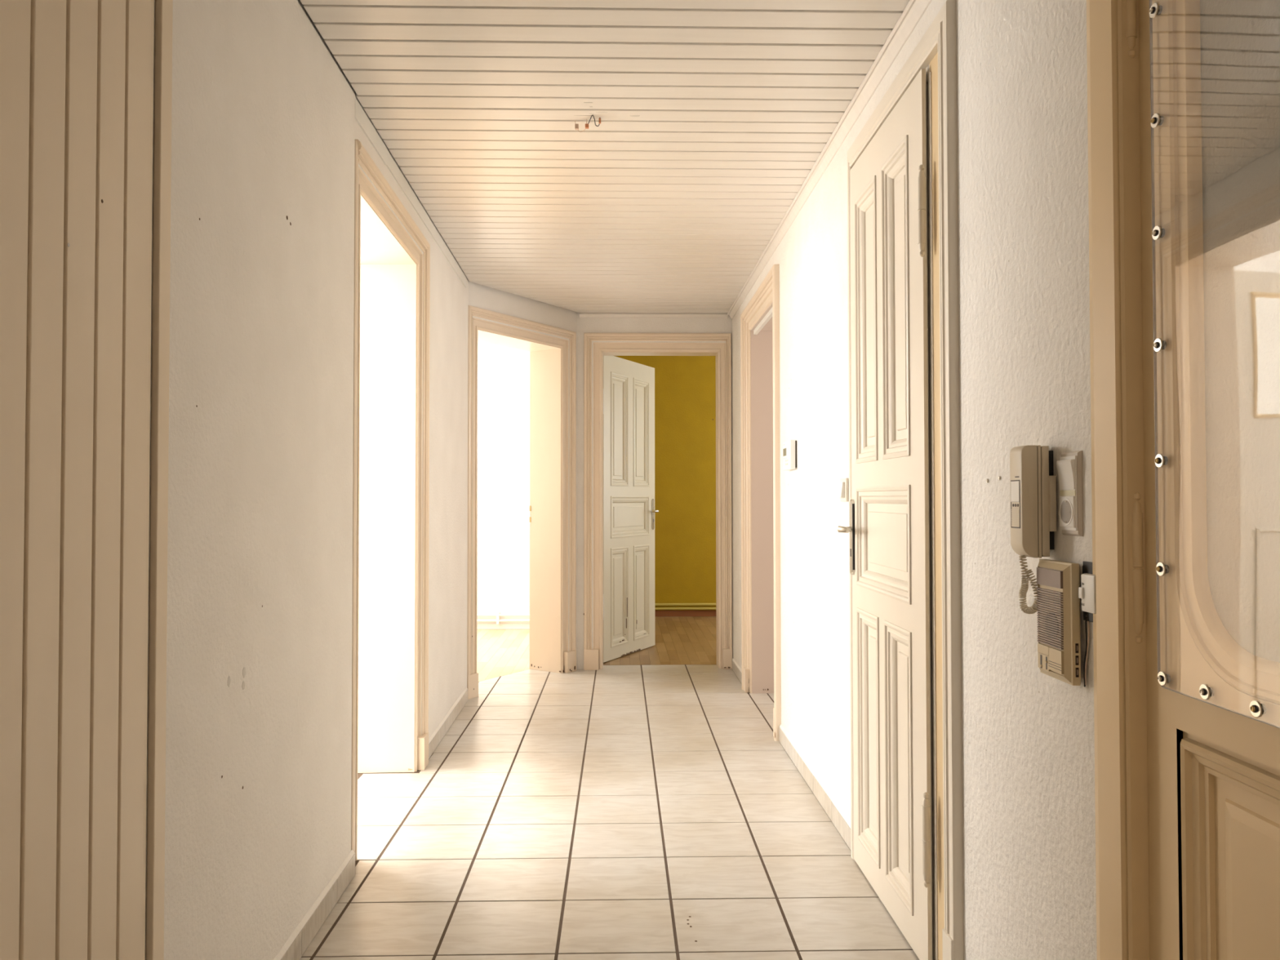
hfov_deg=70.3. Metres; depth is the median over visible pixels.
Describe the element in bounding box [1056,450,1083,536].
light switch
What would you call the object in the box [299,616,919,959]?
floor
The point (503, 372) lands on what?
wall
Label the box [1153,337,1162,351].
washer
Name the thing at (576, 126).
wires
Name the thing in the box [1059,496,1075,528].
socket
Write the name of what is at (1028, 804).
wall
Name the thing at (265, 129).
wall
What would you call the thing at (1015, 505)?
button
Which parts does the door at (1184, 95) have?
casing post, glazing moulding, panel moulding, frosted glass, panel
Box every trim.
[355,97,466,287]
[579,312,728,318]
[727,0,932,319]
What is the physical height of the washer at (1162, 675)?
0.020 m
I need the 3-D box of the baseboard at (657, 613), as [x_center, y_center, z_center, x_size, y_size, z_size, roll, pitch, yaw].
[1.077,1.286,8.783,2.960,0.058,0.018,0,-1,-1]
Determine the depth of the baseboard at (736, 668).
5.80 m
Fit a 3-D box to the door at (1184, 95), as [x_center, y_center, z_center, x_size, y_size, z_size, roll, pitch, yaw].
[0.861,0.032,0.886,0.290,2.250,1.134,0,-1,-1]
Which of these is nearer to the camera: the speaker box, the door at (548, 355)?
the speaker box
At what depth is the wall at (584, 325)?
6.10 m
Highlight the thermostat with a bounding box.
[782,440,796,470]
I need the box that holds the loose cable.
[1082,565,1089,687]
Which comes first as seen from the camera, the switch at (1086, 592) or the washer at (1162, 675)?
the washer at (1162, 675)
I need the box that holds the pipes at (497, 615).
[477,612,529,624]
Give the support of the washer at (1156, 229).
in the door at (1184, 95)
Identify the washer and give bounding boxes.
[1149,2,1158,17]
[1151,113,1159,128]
[1151,225,1161,239]
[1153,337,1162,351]
[1155,453,1164,467]
[1155,561,1165,576]
[1157,671,1167,685]
[1199,684,1209,699]
[1249,700,1262,717]
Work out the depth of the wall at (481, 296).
5.78 m
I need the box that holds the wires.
[574,115,600,132]
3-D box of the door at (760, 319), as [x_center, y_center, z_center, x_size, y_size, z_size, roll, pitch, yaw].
[0.772,0.113,4.889,0.310,2.248,1.207,0,-1,-1]
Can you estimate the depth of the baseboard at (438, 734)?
4.43 m
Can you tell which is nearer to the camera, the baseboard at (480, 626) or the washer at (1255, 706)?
the washer at (1255, 706)
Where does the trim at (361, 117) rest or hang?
attached to the wall at (265, 129)
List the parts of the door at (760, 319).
casing post, casing post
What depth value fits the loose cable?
1.47 m
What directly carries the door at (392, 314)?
in the wall at (265, 129)
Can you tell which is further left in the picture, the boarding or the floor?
the boarding
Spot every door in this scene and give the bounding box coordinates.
[351,139,430,861]
[466,305,576,699]
[583,333,732,670]
[740,264,781,741]
[837,0,963,959]
[1086,0,1279,959]
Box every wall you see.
[144,0,468,959]
[468,280,577,669]
[477,341,529,623]
[577,311,733,669]
[615,355,715,610]
[732,0,1097,959]
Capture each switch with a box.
[836,478,848,501]
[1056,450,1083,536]
[1078,561,1096,622]
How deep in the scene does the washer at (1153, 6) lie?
1.29 m
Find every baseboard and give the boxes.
[273,849,355,959]
[428,687,467,759]
[477,623,529,629]
[654,609,715,616]
[732,657,742,684]
[778,724,850,849]
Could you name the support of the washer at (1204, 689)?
in the door at (1184, 95)
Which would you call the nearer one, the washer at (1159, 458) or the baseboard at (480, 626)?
the washer at (1159, 458)
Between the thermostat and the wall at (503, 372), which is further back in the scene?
the wall at (503, 372)
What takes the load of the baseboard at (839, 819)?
attached to the wall at (1028, 804)
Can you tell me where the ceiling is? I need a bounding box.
[300,0,909,313]
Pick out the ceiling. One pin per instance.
(714, 115)
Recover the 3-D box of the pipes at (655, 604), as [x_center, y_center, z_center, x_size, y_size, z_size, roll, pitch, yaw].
[1.057,1.215,8.769,2.900,0.080,0.046,0,-1,-1]
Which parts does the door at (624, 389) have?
casing post, panel, panel, panel moulding, panel moulding, panel, panel moulding, panel, panel, panel moulding, panel moulding, handle plate, casing post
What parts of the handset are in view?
coiled cord, wall plate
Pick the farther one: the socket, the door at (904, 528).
the door at (904, 528)
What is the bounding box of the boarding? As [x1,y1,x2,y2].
[0,0,173,959]
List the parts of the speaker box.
button plate, button plate, plate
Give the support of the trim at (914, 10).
attached to the wall at (1028, 804)
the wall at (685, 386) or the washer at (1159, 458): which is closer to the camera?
the washer at (1159, 458)
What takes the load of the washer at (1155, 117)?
in the door at (1184, 95)
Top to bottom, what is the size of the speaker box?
0.197 m
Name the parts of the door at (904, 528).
lever handle, casing post, handle plate, panel moulding, panel moulding, panel, panel, panel moulding, panel, panel moulding, panel moulding, panel, panel, frame, frame, frame, casing post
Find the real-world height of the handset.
0.295 m
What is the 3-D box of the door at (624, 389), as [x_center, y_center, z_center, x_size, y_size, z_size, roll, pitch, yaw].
[0.108,0.147,6.562,0.992,2.248,0.994,0,-1,-1]
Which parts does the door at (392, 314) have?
casing post, casing post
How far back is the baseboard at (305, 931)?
2.40 m
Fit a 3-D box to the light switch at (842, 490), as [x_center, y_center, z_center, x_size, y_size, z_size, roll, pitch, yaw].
[0.677,0.033,3.043,0.022,0.078,0.085,0,-1,-1]
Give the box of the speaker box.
[1036,559,1080,685]
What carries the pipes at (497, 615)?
attached to the wall at (503, 372)
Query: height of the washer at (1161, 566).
0.020 m
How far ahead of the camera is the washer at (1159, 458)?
1.28 m
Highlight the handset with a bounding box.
[1009,444,1056,613]
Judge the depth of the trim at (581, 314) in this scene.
6.10 m
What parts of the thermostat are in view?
plate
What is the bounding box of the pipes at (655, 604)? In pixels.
[654,603,715,609]
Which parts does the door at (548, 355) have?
casing post, casing post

